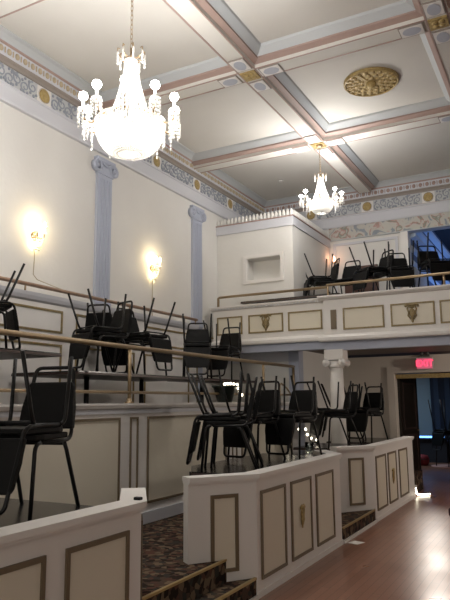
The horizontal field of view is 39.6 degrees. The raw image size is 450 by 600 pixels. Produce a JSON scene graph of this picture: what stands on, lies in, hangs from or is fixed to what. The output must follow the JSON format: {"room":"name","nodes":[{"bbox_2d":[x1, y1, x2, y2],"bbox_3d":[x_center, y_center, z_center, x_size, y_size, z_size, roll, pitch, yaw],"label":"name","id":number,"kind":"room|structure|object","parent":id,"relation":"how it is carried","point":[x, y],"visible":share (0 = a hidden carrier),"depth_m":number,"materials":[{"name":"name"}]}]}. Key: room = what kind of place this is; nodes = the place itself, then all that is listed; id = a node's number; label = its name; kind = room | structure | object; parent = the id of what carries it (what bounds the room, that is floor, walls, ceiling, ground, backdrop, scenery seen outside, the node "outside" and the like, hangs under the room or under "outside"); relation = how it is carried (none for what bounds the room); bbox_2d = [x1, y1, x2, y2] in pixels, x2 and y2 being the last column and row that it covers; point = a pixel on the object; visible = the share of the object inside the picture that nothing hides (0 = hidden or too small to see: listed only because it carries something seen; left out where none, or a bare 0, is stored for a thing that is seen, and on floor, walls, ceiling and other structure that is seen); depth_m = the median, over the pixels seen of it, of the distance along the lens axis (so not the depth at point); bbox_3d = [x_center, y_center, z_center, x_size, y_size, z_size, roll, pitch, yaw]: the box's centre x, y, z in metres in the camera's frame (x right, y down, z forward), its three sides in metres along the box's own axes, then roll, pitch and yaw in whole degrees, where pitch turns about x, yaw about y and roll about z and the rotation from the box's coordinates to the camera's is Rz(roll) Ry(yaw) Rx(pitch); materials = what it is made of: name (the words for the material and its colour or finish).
{"room":"ballroom","nodes":[
{"label":"ballroom","id":0,"kind":"room"},
{"bbox_2d":[0,101,226,402],"bbox_3d":[-3.021,-0.375,6.517,0.150,6.100,16.350,-5,-11,28],"label":"wall","id":1,"kind":"structure","parent":0,"point":[48,176],"depth_m":8.52,"materials":[{"name":"beige paint"}]},
{"bbox_2d":[0,62,36,97],"bbox_3d":[-2.610,-2.695,7.448,0.036,0.222,1.022,-5,-11,28],"label":"painting","id":2,"kind":"object","parent":1,"relation":"attached to","point":[8,75],"depth_m":7.62,"materials":[{"name":"grey paint"}]},
{"bbox_2d":[51,95,92,127],"bbox_3d":[-2.011,-2.521,8.543,0.036,0.222,1.016,-5,-11,28],"label":"painting","id":3,"kind":"object","parent":1,"relation":"attached to","point":[58,104],"depth_m":8.33,"materials":[{"name":"grey paint"}]},
{"bbox_2d":[0,276,197,322],"bbox_3d":[-3.591,-0.528,4.971,0.048,0.113,13.080,-5,-11,28],"label":"wall rail","id":4,"kind":"object","parent":1,"relation":"attached to","point":[25,283],"visible":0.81,"depth_m":8.09,"materials":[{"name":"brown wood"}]},
{"bbox_2d":[91,155,118,306],"bbox_3d":[-1.710,-0.950,8.832,0.089,2.160,0.530,-5,-11,28],"label":"pilaster","id":5,"kind":"object","parent":1,"relation":"attached to","point":[105,170],"visible":0.95,"depth_m":8.81,"materials":[{"name":"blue paint"}]},
{"bbox_2d":[0,285,213,403],"bbox_3d":[-3.333,0.464,5.404,0.200,1.710,14.350,-5,-11,28],"label":"wainscoting","id":6,"kind":"structure","parent":1,"relation":"attached to","point":[40,313],"depth_m":7.94,"materials":[{"name":"white paint"}]},
{"bbox_2d":[0,79,244,221],"bbox_3d":[-2.989,-2.569,6.733,0.075,0.220,16.150,-5,-11,28],"label":"trim","id":7,"kind":"structure","parent":1,"relation":"attached to","point":[10,95],"depth_m":8.77,"materials":[{"name":"grey paint"}]},
{"bbox_2d":[0,62,255,217],"bbox_3d":[-2.993,-2.802,6.772,0.072,0.228,16.150,-5,-11,28],"label":"trim","id":8,"kind":"structure","parent":1,"relation":"attached to","point":[8,75],"depth_m":8.50,"materials":[{"name":"grey paint"}]},
{"bbox_2d":[0,53,262,215],"bbox_3d":[-2.982,-2.947,6.789,0.100,0.065,16.150,-5,-11,28],"label":"trim","id":9,"kind":"structure","parent":1,"relation":"attached to","point":[5,60],"depth_m":8.50,"materials":[{"name":"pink paint"}]},
{"bbox_2d":[0,42,264,213],"bbox_3d":[-2.963,-3.043,6.794,0.145,0.125,16.150,-5,-11,28],"label":"trim","id":10,"kind":"structure","parent":1,"relation":"attached to","point":[5,50],"depth_m":8.40,"materials":[{"name":"grey paint"}]},
{"bbox_2d":[0,38,264,207],"bbox_3d":[-2.963,-3.116,6.806,0.145,0.022,16.150,-5,-11,28],"label":"trim","id":11,"kind":"structure","parent":1,"relation":"attached to","point":[1,40],"depth_m":8.31,"materials":[{"name":"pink paint"}]},
{"bbox_2d":[0,24,266,206],"bbox_3d":[-2.918,-3.174,6.790,0.250,0.088,16.150,-5,-11,28],"label":"trim","id":12,"kind":"structure","parent":1,"relation":"attached to","point":[6,35],"depth_m":8.28,"materials":[{"name":"grey paint"}]},
{"bbox_2d":[161,160,193,186],"bbox_3d":[-0.809,-2.172,10.740,0.036,0.222,1.019,-5,-11,28],"label":"painting","id":13,"kind":"object","parent":1,"relation":"attached to","point":[167,167],"depth_m":10.72,"materials":[{"name":"grey paint"}]},
{"bbox_2d":[188,205,205,399],"bbox_3d":[-0.475,0.245,10.936,0.089,3.860,0.530,-5,-11,28],"label":"pilaster","id":14,"kind":"object","parent":1,"relation":"attached to","point":[197,215],"visible":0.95,"depth_m":11.03,"materials":[{"name":"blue paint"}]},
{"bbox_2d":[200,183,226,206],"bbox_3d":[-0.208,-1.997,11.840,0.036,0.222,1.006,-5,-11,28],"label":"painting","id":15,"kind":"object","parent":1,"relation":"attached to","point":[205,189],"depth_m":11.82,"materials":[{"name":"grey paint"}]},
{"bbox_2d":[233,203,255,217],"bbox_3d":[0.484,-1.796,13.103,0.036,0.222,1.341,-5,-11,28],"label":"frieze panel","id":16,"kind":"object","parent":1,"relation":"attached to","point":[237,208],"depth_m":12.87,"materials":[{"name":"grey paint"}]},
{"bbox_2d":[0,0,449,200],"bbox_3d":[1.462,-3.680,4.590,10.100,0.120,16.350,-5,-11,28],"label":"ceiling","id":17,"kind":"structure","parent":0,"point":[83,36],"depth_m":8.23,"materials":[{"name":"paint"}]},
{"bbox_2d":[0,0,43,18],"bbox_3d":[-1.942,-3.196,6.346,2.185,0.206,0.570,-5,-11,28],"label":"ceiling beam","id":18,"kind":"structure","parent":17,"relation":"attached to","point":[7,7],"depth_m":6.51,"materials":[{"name":"paint"}]},
{"bbox_2d":[100,56,244,116],"bbox_3d":[-0.749,-2.850,8.527,2.185,0.206,0.570,-5,-11,28],"label":"ceiling beam","id":19,"kind":"structure","parent":17,"relation":"attached to","point":[199,78],"depth_m":8.26,"materials":[{"name":"paint"}]},
{"bbox_2d":[191,131,313,172],"bbox_3d":[0.444,-2.503,10.708,2.185,0.206,0.570,-5,-11,28],"label":"ceiling beam","id":20,"kind":"structure","parent":17,"relation":"attached to","point":[279,145],"depth_m":10.57,"materials":[{"name":"paint"}]},
{"bbox_2d":[162,0,378,193],"bbox_3d":[-0.978,-3.330,5.581,0.570,0.206,15.850,-5,-11,28],"label":"ceiling beam","id":21,"kind":"structure","parent":17,"relation":"attached to","point":[214,22],"depth_m":8.29,"materials":[{"name":"paint"}]},
{"bbox_2d":[217,57,284,92],"bbox_3d":[0.323,-2.839,7.939,0.750,0.038,0.750,2,-10,-16],"label":"ornament","id":22,"kind":"object","parent":21,"relation":"attached to","point":[240,64],"visible":1,"depth_m":7.89,"materials":[{"name":"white paint"}]},
{"bbox_2d":[292,134,345,155],"bbox_3d":[1.516,-2.492,10.120,0.750,0.038,0.750,2,-10,-16],"label":"ornament","id":23,"kind":"object","parent":21,"relation":"attached to","point":[313,138],"visible":0.98,"depth_m":10.06,"materials":[{"name":"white paint"}]},
{"bbox_2d":[299,144,343,214],"bbox_3d":[1.529,-1.923,9.999,0.676,1.161,0.676,-5,-11,28],"label":"crystal chandelier","id":24,"kind":"object","parent":21,"relation":"hanging from","point":[319,205],"visible":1,"depth_m":9.86,"materials":[{"name":"clear glass"}]},
{"bbox_3d":[-0.870,-3.185,5.758,0.850,0.038,0.850,-5,-11,28],"label":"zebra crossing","id":25,"kind":"object","parent":21,"relation":"attached to","visible":0},
{"bbox_2d":[76,0,180,161],"bbox_3d":[-0.839,-2.208,5.598,0.878,1.977,0.918,7,-12,-38],"label":"crystal chandelier","id":26,"kind":"object","parent":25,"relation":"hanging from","point":[134,142],"visible":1,"depth_m":5.34,"materials":[{"name":"clear glass"}]},
{"bbox_2d":[255,0,428,77],"bbox_3d":[1.334,-3.050,7.420,2.050,0.206,0.570,-5,-11,28],"label":"ceiling beam","id":27,"kind":"structure","parent":17,"relation":"attached to","point":[378,26],"depth_m":7.26,"materials":[{"name":"paint"}]},
{"bbox_2d":[343,67,398,96],"bbox_3d":[1.990,-2.932,8.504,0.740,0.112,0.740,-5,-11,28],"label":"rosette","id":28,"kind":"object","parent":17,"relation":"attached to","point":[370,81],"visible":1,"depth_m":8.45,"materials":[{"name":"gold metal"}]},
{"bbox_2d":[323,97,449,145],"bbox_3d":[2.527,-2.704,9.601,2.050,0.206,0.570,-5,-11,28],"label":"ceiling beam","id":29,"kind":"structure","parent":17,"relation":"attached to","point":[425,113],"depth_m":9.46,"materials":[{"name":"paint"}]},
{"bbox_2d":[406,0,449,101],"bbox_3d":[1.045,-3.525,4.505,0.570,0.206,15.850,-5,-11,28],"label":"ceiling beam","id":30,"kind":"structure","parent":17,"relation":"attached to","point":[439,55],"depth_m":7.53,"materials":[{"name":"paint"}]},
{"bbox_2d":[397,0,449,44],"bbox_3d":[2.346,-3.033,6.863,0.750,0.038,0.750,2,-10,-16],"label":"ornament","id":31,"kind":"object","parent":30,"relation":"attached to","point":[432,8],"visible":1,"depth_m":6.89,"materials":[{"name":"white paint"}]},
{"bbox_2d":[221,351,330,454],"bbox_3d":[1.070,2.292,11.889,1.570,2.500,1.990,-5,-11,28],"label":"wall","id":32,"kind":"structure","parent":0,"point":[308,365],"depth_m":11.22,"materials":[{"name":"beige paint"}]},
{"bbox_2d":[142,470,422,599],"bbox_3d":[-0.975,2.257,4.865,1.750,0.335,16.150,-5,-11,28],"label":"floor","id":33,"kind":"structure","parent":0,"point":[163,564],"depth_m":4.96,"materials":[{"name":"carpet"}]},
{"bbox_2d":[0,498,92,526],"bbox_3d":[-1.721,1.508,3.234,1.195,0.630,2.008,-5,-11,28],"label":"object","id":34,"kind":"structure","parent":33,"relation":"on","point":[16,513],"depth_m":3.80,"materials":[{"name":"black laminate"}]},
{"bbox_2d":[0,366,79,520],"bbox_3d":[-1.196,0.834,3.813,0.435,0.886,0.555,-3,-10,17],"label":"banquet chair","id":35,"kind":"object","parent":34,"relation":"on","point":[48,398],"visible":0.75,"depth_m":3.99,"materials":[{"name":"black metal"}]},
{"bbox_2d":[0,350,72,514],"bbox_3d":[-1.238,0.762,3.683,0.435,0.886,0.555,-3,-10,17],"label":"banquet chair","id":36,"kind":"object","parent":35,"relation":"on","point":[12,450],"visible":1,"depth_m":3.48,"materials":[{"name":"black"}]},
{"bbox_2d":[0,402,298,524],"bbox_3d":[-2.161,1.400,4.516,0.195,1.265,14.180,-5,-11,28],"label":"parapet","id":37,"kind":"object","parent":33,"relation":"on","point":[112,447],"visible":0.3,"depth_m":6.50,"materials":[{"name":"white paint"}]},
{"bbox_2d":[0,329,294,402],"bbox_3d":[-2.161,0.466,4.658,0.100,0.625,14.169,-5,-11,28],"label":"railing","id":38,"kind":"object","parent":37,"relation":"on","point":[7,332],"visible":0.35,"depth_m":6.72,"materials":[{"name":"brown metal"}]},
{"bbox_2d":[189,453,317,475],"bbox_3d":[0.357,2.048,6.649,0.904,0.630,2.189,-5,-11,28],"label":"banquet table","id":39,"kind":"object","parent":33,"relation":"on","point":[235,465],"visible":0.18,"depth_m":6.45,"materials":[{"name":"black laminate"}]},
{"bbox_2d":[200,376,257,470],"bbox_3d":[0.051,1.202,6.126,0.555,0.886,0.435,-1,-9,3],"label":"banquet chair","id":40,"kind":"object","parent":39,"relation":"on","point":[239,424],"visible":0.94,"depth_m":5.94,"materials":[{"name":"black metal"}]},
{"bbox_2d":[186,371,242,464],"bbox_3d":[-0.095,1.154,6.141,0.555,0.886,0.435,-1,-9,3],"label":"banquet chair","id":41,"kind":"object","parent":40,"relation":"on","point":[205,416],"visible":1,"depth_m":5.96,"materials":[{"name":"black"}]},
{"bbox_2d":[210,378,263,465],"bbox_3d":[0.133,1.273,6.565,0.555,0.886,0.435,-1,-9,3],"label":"banquet chair","id":42,"kind":"object","parent":39,"relation":"on","point":[215,430],"visible":0.62,"depth_m":6.38,"materials":[{"name":"black metal"}]},
{"bbox_2d":[197,373,248,460],"bbox_3d":[-0.013,1.225,6.580,0.555,0.886,0.435,-1,-9,3],"label":"banquet chair","id":43,"kind":"object","parent":42,"relation":"on","point":[211,406],"visible":0.64,"depth_m":6.41,"materials":[{"name":"black metal"}]},
{"bbox_2d":[227,381,285,461],"bbox_3d":[0.357,1.359,7.104,0.435,0.886,0.555,-8,-12,39],"label":"banquet chair","id":44,"kind":"object","parent":39,"relation":"on","point":[266,404],"visible":0.59,"depth_m":7.20,"materials":[{"name":"black fabric"}]},
{"bbox_2d":[219,374,276,457],"bbox_3d":[0.264,1.292,7.001,0.435,0.886,0.555,-8,-12,39],"label":"banquet chair","id":45,"kind":"object","parent":44,"relation":"on","point":[232,436],"visible":0.57,"depth_m":6.83,"materials":[{"name":"black"}]},
{"bbox_2d":[268,381,322,458],"bbox_3d":[0.832,1.409,7.435,0.435,0.886,0.555,-7,-12,36],"label":"banquet chair","id":46,"kind":"object","parent":39,"relation":"on","point":[304,397],"visible":0.62,"depth_m":7.56,"materials":[{"name":"black fabric"}]},
{"bbox_2d":[260,375,314,454],"bbox_3d":[0.744,1.341,7.328,0.435,0.886,0.555,-7,-12,36],"label":"banquet chair","id":47,"kind":"object","parent":46,"relation":"on","point":[286,426],"visible":0.88,"depth_m":7.13,"materials":[{"name":"black fabric"}]},
{"bbox_2d":[293,443,366,454],"bbox_3d":[1.583,2.423,9.004,0.853,0.630,1.024,-5,-11,28],"label":"banquet table","id":48,"kind":"object","parent":33,"relation":"on","point":[324,446],"visible":0.09,"depth_m":9.08,"materials":[{"name":"black laminate"}]},
{"bbox_2d":[316,384,361,446],"bbox_3d":[1.670,1.690,9.200,0.555,0.886,0.435,2,-10,-15],"label":"banquet chair","id":49,"kind":"object","parent":48,"relation":"on","point":[354,395],"visible":0.77,"depth_m":9.11,"materials":[{"name":"black metal"}]},
{"bbox_2d":[307,381,351,442],"bbox_3d":[1.529,1.635,9.170,0.555,0.886,0.435,2,-10,-15],"label":"banquet chair","id":50,"kind":"object","parent":49,"relation":"on","point":[319,421],"visible":0.77,"depth_m":9.01,"materials":[{"name":"black metal"}]},
{"bbox_2d":[322,349,349,443],"bbox_3d":[1.777,1.821,9.810,0.388,2.075,0.340,-5,-11,28],"label":"column","id":51,"kind":"structure","parent":33,"relation":"on","point":[336,360],"depth_m":9.80,"materials":[{"name":"white paint"}]},
{"bbox_2d":[326,438,393,443],"bbox_3d":[2.350,2.632,10.323,0.934,0.630,1.305,-5,-11,28],"label":"banquet table","id":52,"kind":"object","parent":33,"relation":"on","point":[368,440],"visible":0.12,"depth_m":10.17,"materials":[{"name":"black laminate"}]},
{"bbox_2d":[349,386,388,441],"bbox_3d":[2.349,1.862,10.284,0.435,0.886,0.555,-9,-13,42],"label":"banquet chair","id":53,"kind":"object","parent":52,"relation":"on","point":[374,398],"visible":0.66,"depth_m":10.39,"materials":[{"name":"black fabric"}]},
{"bbox_2d":[344,382,381,438],"bbox_3d":[2.250,1.796,10.187,0.435,0.886,0.555,-9,-13,42],"label":"banquet chair","id":54,"kind":"object","parent":53,"relation":"on","point":[360,420],"visible":0.8,"depth_m":9.99,"materials":[{"name":"black fabric"}]},
{"bbox_2d":[259,462,449,599],"bbox_3d":[3.045,2.678,6.310,11.400,0.100,22.600,-5,-11,28],"label":"floor","id":55,"kind":"structure","parent":0,"point":[405,555],"depth_m":6.33,"materials":[{"name":"brown wood"}]},
{"bbox_2d":[0,488,146,599],"bbox_3d":[-1.514,1.528,2.439,0.514,1.000,4.421,-5,-11,28],"label":"parapet","id":56,"kind":"object","parent":55,"relation":"on","point":[95,552],"visible":1,"depth_m":3.36,"materials":[{"name":"white paint"}]},
{"bbox_2d":[142,559,258,599],"bbox_3d":[-0.188,2.190,4.520,0.210,0.342,1.560,-5,-11,28],"label":"carpeted step","id":57,"kind":"structure","parent":55,"relation":"on","point":[245,589],"depth_m":4.84,"materials":[{"name":"carpet"}]},
{"bbox_2d":[182,450,343,598],"bbox_3d":[0.605,2.142,6.309,0.516,1.000,3.272,-5,-11,28],"label":"parapet","id":58,"kind":"object","parent":55,"relation":"on","point":[270,524],"visible":0.98,"depth_m":5.40,"materials":[{"name":"white paint"}]},
{"bbox_2d":[341,509,376,543],"bbox_3d":[1.521,2.718,7.840,0.400,0.342,1.380,-5,-11,28],"label":"carpeted step","id":59,"kind":"structure","parent":55,"relation":"on","point":[354,523],"depth_m":7.75,"materials":[{"name":"carpet"}]},
{"bbox_2d":[330,436,415,521],"bbox_3d":[2.411,2.619,9.320,0.461,1.000,2.995,-7,-11,35],"label":"parapet","id":60,"kind":"object","parent":55,"relation":"on","point":[379,476],"visible":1,"depth_m":8.57,"materials":[{"name":"white paint"}]},
{"bbox_2d":[420,436,449,462],"bbox_3d":[5.079,3.988,16.844,1.900,0.682,0.600,-5,-11,28],"label":"bar counter","id":61,"kind":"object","parent":55,"relation":"on","point":[425,441],"depth_m":16.36,"materials":[{"name":"grey paint"}]},
{"bbox_2d":[431,464,449,468],"bbox_3d":[5.570,4.069,15.296,1.000,0.014,1.000,-5,-11,28],"label":"mat","id":62,"kind":"object","parent":55,"relation":"on","point":[438,465],"visible":1,"depth_m":15.26,"materials":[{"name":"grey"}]},
{"bbox_2d":[436,421,449,466],"bbox_3d":[5.540,3.467,15.436,0.555,1.224,0.435,4,-10,-25],"label":"bar stool","id":63,"kind":"object","parent":62,"relation":"on","point":[446,434],"visible":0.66,"depth_m":15.32,"materials":[{"name":"black plastic"}]},
{"bbox_2d":[428,399,449,450],"bbox_3d":[5.395,3.075,15.441,0.555,1.224,0.435,4,-10,-25],"label":"bar stool","id":64,"kind":"object","parent":63,"relation":"on","point":[437,438],"visible":1,"depth_m":15.30,"materials":[{"name":"black"}]},
{"bbox_2d":[324,226,449,437],"bbox_3d":[5.327,0.405,11.120,10.100,5.900,0.200,-5,-11,28],"label":"wall","id":65,"kind":"structure","parent":0,"point":[372,371],"depth_m":12.25,"materials":[{"name":"beige paint"}]},
{"bbox_2d":[210,284,449,354],"bbox_3d":[4.691,0.311,9.802,9.970,0.870,2.720,-5,-11,28],"label":"balcony","id":66,"kind":"object","parent":65,"relation":"attached to","point":[415,319],"visible":0.99,"depth_m":9.88,"materials":[{"name":"white paint"}]},
{"bbox_2d":[216,208,330,306],"bbox_3d":[1.016,-0.273,12.234,1.594,2.395,2.050,-5,-11,28],"label":"booth","id":67,"kind":"object","parent":66,"relation":"on","point":[262,253],"visible":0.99,"depth_m":11.53,"materials":[{"name":"beige paint"}]},
{"bbox_2d":[240,293,339,304],"bbox_3d":[1.140,0.340,10.739,1.807,0.740,0.281,-5,-11,28],"label":"banquet table","id":68,"kind":"object","parent":66,"relation":"on","point":[308,296],"visible":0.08,"depth_m":10.71,"materials":[{"name":"black laminate"}]},
{"bbox_2d":[217,271,449,306],"bbox_3d":[4.161,-0.385,8.856,9.900,0.208,0.240,-5,-11,28],"label":"balcony railing","id":69,"kind":"object","parent":66,"relation":"on","point":[439,273],"visible":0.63,"depth_m":10.03,"materials":[{"name":"gold metal"}]},
{"bbox_3d":[1.951,0.435,11.178,0.863,0.680,0.803,-5,-11,28],"label":"banquet table","id":70,"kind":"object","parent":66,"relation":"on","visible":0},
{"bbox_2d":[308,258,339,294],"bbox_3d":[1.807,-0.318,11.396,0.555,0.886,0.435,0,-9,-6],"label":"banquet chair","id":71,"kind":"object","parent":70,"relation":"on","point":[335,270],"visible":0.83,"depth_m":11.30,"materials":[{"name":"black fabric"}]},
{"bbox_3d":[2.624,0.310,10.456,0.823,0.680,1.054,-5,-11,28],"label":"banquet table","id":72,"kind":"object","parent":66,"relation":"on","visible":0},
{"bbox_2d":[358,249,393,291],"bbox_3d":[2.600,-0.438,10.701,0.555,0.886,0.435,4,-10,-24],"label":"banquet chair","id":73,"kind":"object","parent":72,"relation":"on","point":[373,274],"visible":0.63,"depth_m":10.71,"materials":[{"name":"black fabric"}]},
{"bbox_2d":[349,241,389,292],"bbox_3d":[2.468,-0.497,10.649,0.555,0.886,0.435,4,-10,-24],"label":"banquet chair","id":74,"kind":"object","parent":73,"relation":"on","point":[362,274],"visible":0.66,"depth_m":10.51,"materials":[{"name":"black fabric"}]},
{"bbox_2d":[386,253,414,289],"bbox_3d":[2.989,-0.438,10.724,0.435,0.886,0.555,-2,-9,8],"label":"banquet chair","id":75,"kind":"object","parent":72,"relation":"on","point":[397,261],"visible":0.41,"depth_m":10.94,"materials":[{"name":"black fabric"}]},
{"bbox_2d":[384,240,413,288],"bbox_3d":[2.969,-0.511,10.590,0.435,0.886,0.555,-2,-9,8],"label":"banquet chair","id":76,"kind":"object","parent":75,"relation":"on","point":[407,270],"visible":0.73,"depth_m":10.37,"materials":[{"name":"black fabric"}]},
{"bbox_3d":[3.534,0.223,9.972,0.954,0.680,1.054,-5,-11,28],"label":"banquet table","id":77,"kind":"object","parent":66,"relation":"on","visible":0},
{"bbox_2d":[417,245,442,286],"bbox_3d":[3.410,-0.525,10.217,0.435,0.886,0.555,0,-9,-2],"label":"banquet chair","id":78,"kind":"object","parent":77,"relation":"on","point":[423,254],"visible":0.56,"depth_m":10.44,"materials":[{"name":"black"}]},
{"bbox_2d":[416,232,449,284],"bbox_3d":[3.415,-0.599,10.081,0.435,0.886,0.555,0,-9,-2],"label":"banquet chair","id":79,"kind":"object","parent":78,"relation":"on","point":[435,265],"visible":0.89,"depth_m":9.87,"materials":[{"name":"black"}]},
{"bbox_2d":[317,203,360,218],"bbox_3d":[2.357,-1.841,12.934,0.951,0.222,0.038,-5,-11,28],"label":"frieze panel","id":80,"kind":"object","parent":65,"relation":"attached to","point":[354,208],"depth_m":12.89,"materials":[{"name":"grey paint"}]},
{"bbox_2d":[264,177,449,213],"bbox_3d":[5.221,-2.360,11.420,10.100,0.125,0.142,-5,-11,28],"label":"trim","id":81,"kind":"structure","parent":65,"relation":"attached to","point":[441,181],"depth_m":12.48,"materials":[{"name":"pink paint"}]},
{"bbox_2d":[265,169,449,206],"bbox_3d":[5.194,-2.494,11.394,10.100,0.088,0.250,-5,-11,28],"label":"trim","id":82,"kind":"structure","parent":65,"relation":"attached to","point":[441,173],"depth_m":12.41,"materials":[{"name":"grey paint"}]},
{"bbox_2d":[266,184,449,216],"bbox_3d":[5.232,-2.263,11.423,10.100,0.065,0.100,-5,-11,28],"label":"trim","id":83,"kind":"structure","parent":65,"relation":"attached to","point":[444,186],"depth_m":12.43,"materials":[{"name":"brown paint"}]},
{"bbox_2d":[270,188,449,220],"bbox_3d":[5.240,-2.117,11.411,10.100,0.228,0.072,-5,-11,28],"label":"trim","id":84,"kind":"structure","parent":65,"relation":"attached to","point":[442,194],"depth_m":12.49,"materials":[{"name":"grey paint"}]},
{"bbox_2d":[311,200,449,229],"bbox_3d":[5.241,-1.884,11.372,10.100,0.220,0.075,-5,-11,28],"label":"trim","id":85,"kind":"structure","parent":65,"relation":"attached to","point":[439,206],"depth_m":12.44,"materials":[{"name":"grey paint"}]},
{"bbox_2d":[329,212,449,241],"bbox_3d":[5.928,-1.703,10.985,8.560,0.275,0.045,-5,-11,28],"label":"trim","id":86,"kind":"structure","parent":65,"relation":"attached to","point":[437,220],"depth_m":12.38,"materials":[{"name":"grey paint"}]},
{"bbox_2d":[374,194,419,209],"bbox_3d":[3.399,-1.941,12.380,0.921,0.222,0.038,-5,-11,28],"label":"frieze panel","id":87,"kind":"object","parent":65,"relation":"attached to","point":[411,199],"depth_m":12.38,"materials":[{"name":"grey paint"}]},
{"bbox_2d":[397,378,421,469],"bbox_3d":[3.651,2.535,12.279,0.102,2.080,0.860,-8,-12,38],"label":"open door","id":88,"kind":"structure","parent":65,"relation":"in","point":[407,388],"depth_m":12.33,"materials":[{"name":"brown wood"}]},
{"bbox_2d":[387,365,449,437],"bbox_3d":[4.152,2.303,11.323,2.320,2.240,0.040,-5,-11,28],"label":"trim","id":89,"kind":"structure","parent":65,"relation":"attached to","point":[438,368],"depth_m":11.85,"materials":[{"name":"beige paint"}]},
{"bbox_2d":[404,373,432,435],"bbox_3d":[8.381,2.898,16.304,11.400,2.600,0.100,-5,-11,28],"label":"wall","id":90,"kind":"structure","parent":0,"point":[423,384],"depth_m":17.73,"materials":[{"name":"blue paint"}]},
{"bbox_2d":[429,372,449,440],"bbox_3d":[7.084,3.005,16.731,3.000,2.450,0.140,-5,-11,28],"label":"curtain","id":91,"kind":"object","parent":90,"relation":"hanging from","point":[439,387],"visible":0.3,"depth_m":17.35,"materials":[{"name":"blue fabric"}]},
{"bbox_3d":[-2.815,1.833,4.817,1.430,1.190,14.200,-5,-11,28],"label":"floor","id":92,"kind":"structure","parent":0,"visible":0},
{"bbox_2d":[0,348,60,359],"bbox_3d":[-2.529,0.903,5.683,0.924,0.920,1.928,-5,-11,28],"label":"banquet table","id":93,"kind":"object","parent":92,"relation":"on","point":[5,353],"visible":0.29,"depth_m":6.16,"materials":[{"name":"black laminate"}]},
{"bbox_2d":[0,307,7,347],"bbox_3d":[-2.527,0.106,6.377,0.555,0.886,0.435,5,-11,-31],"label":"banquet chair","id":94,"kind":"object","parent":93,"relation":"on","point":[2,309],"visible":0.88,"depth_m":6.30,"materials":[{"name":"black"}]},
{"bbox_2d":[0,263,24,348],"bbox_3d":[-2.403,0.067,6.459,0.555,0.886,0.435,5,-11,-31],"label":"banquet chair","id":95,"kind":"object","parent":94,"relation":"on","point":[12,323],"visible":0.79,"depth_m":6.42,"materials":[{"name":"black fabric"}]},
{"bbox_2d":[11,370,198,403],"bbox_3d":[-1.351,1.308,7.696,0.964,0.750,2.460,-5,-11,28],"label":"banquet table","id":96,"kind":"object","parent":92,"relation":"on","point":[86,375],"visible":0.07,"depth_m":7.26,"materials":[{"name":"black laminate"}]},
{"bbox_2d":[81,304,127,372],"bbox_3d":[-1.522,0.529,7.966,0.435,0.886,0.555,-2,-9,11],"label":"banquet chair","id":97,"kind":"object","parent":96,"relation":"on","point":[90,319],"visible":0.36,"depth_m":7.77,"materials":[{"name":"black fabric"}]},
{"bbox_2d":[87,301,125,372],"bbox_3d":[-1.495,0.502,8.115,0.435,0.886,0.555,-2,-9,11],"label":"banquet chair","id":98,"kind":"object","parent":97,"relation":"on","point":[122,362],"visible":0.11,"depth_m":8.27,"materials":[{"name":"black fabric"}]},
{"bbox_2d":[75,300,134,373],"bbox_3d":[-1.392,0.424,7.334,0.435,0.886,0.555,-10,-13,44],"label":"banquet chair","id":99,"kind":"object","parent":96,"relation":"on","point":[116,321],"visible":0.8,"depth_m":7.39,"materials":[{"name":"black fabric"}]},
{"bbox_2d":[68,289,126,368],"bbox_3d":[-1.495,0.359,7.239,0.435,0.886,0.555,-10,-13,44],"label":"banquet chair","id":100,"kind":"object","parent":99,"relation":"on","point":[77,351],"visible":0.8,"depth_m":7.08,"materials":[{"name":"black"}]},
{"bbox_2d":[114,308,166,375],"bbox_3d":[-1.078,0.522,7.945,0.555,0.886,0.435,-7,-11,34],"label":"banquet chair","id":101,"kind":"object","parent":96,"relation":"on","point":[143,341],"visible":0.54,"depth_m":7.86,"materials":[{"name":"black fabric"}]},
{"bbox_2d":[122,298,175,370],"bbox_3d":[-0.958,0.458,7.873,0.555,0.886,0.435,-7,-11,34],"label":"banquet chair","id":102,"kind":"object","parent":101,"relation":"on","point":[161,341],"visible":0.8,"depth_m":7.72,"materials":[{"name":"black"}]},
{"bbox_2d":[168,378,254,402],"bbox_3d":[-0.172,1.594,9.508,0.632,0.750,1.606,-5,-11,28],"label":"banquet table","id":103,"kind":"object","parent":92,"relation":"on","point":[207,380],"visible":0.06,"depth_m":9.22,"materials":[{"name":"black laminate"}]},
{"bbox_2d":[182,323,211,377],"bbox_3d":[-0.410,0.745,9.343,0.435,0.886,0.555,0,-9,-2],"label":"banquet chair","id":104,"kind":"object","parent":103,"relation":"on","point":[192,334],"visible":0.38,"depth_m":9.57,"materials":[{"name":"black fabric"}]},
{"bbox_2d":[182,313,211,374],"bbox_3d":[-0.406,0.671,9.208,0.435,0.886,0.555,0,-9,-2],"label":"banquet chair","id":105,"kind":"object","parent":104,"relation":"on","point":[190,362],"visible":0.91,"depth_m":8.98,"materials":[{"name":"black fabric"}]},
{"bbox_2d":[207,327,243,379],"bbox_3d":[0.012,0.843,9.965,0.435,0.886,0.555,-4,-10,22],"label":"banquet chair","id":106,"kind":"object","parent":103,"relation":"on","point":[224,340],"visible":0.61,"depth_m":10.15,"materials":[{"name":"black fabric"}]},
{"bbox_2d":[203,319,240,376],"bbox_3d":[-0.045,0.771,9.840,0.435,0.886,0.555,-4,-10,22],"label":"banquet chair","id":107,"kind":"object","parent":106,"relation":"on","point":[217,364],"visible":0.71,"depth_m":9.61,"materials":[{"name":"black fabric"}]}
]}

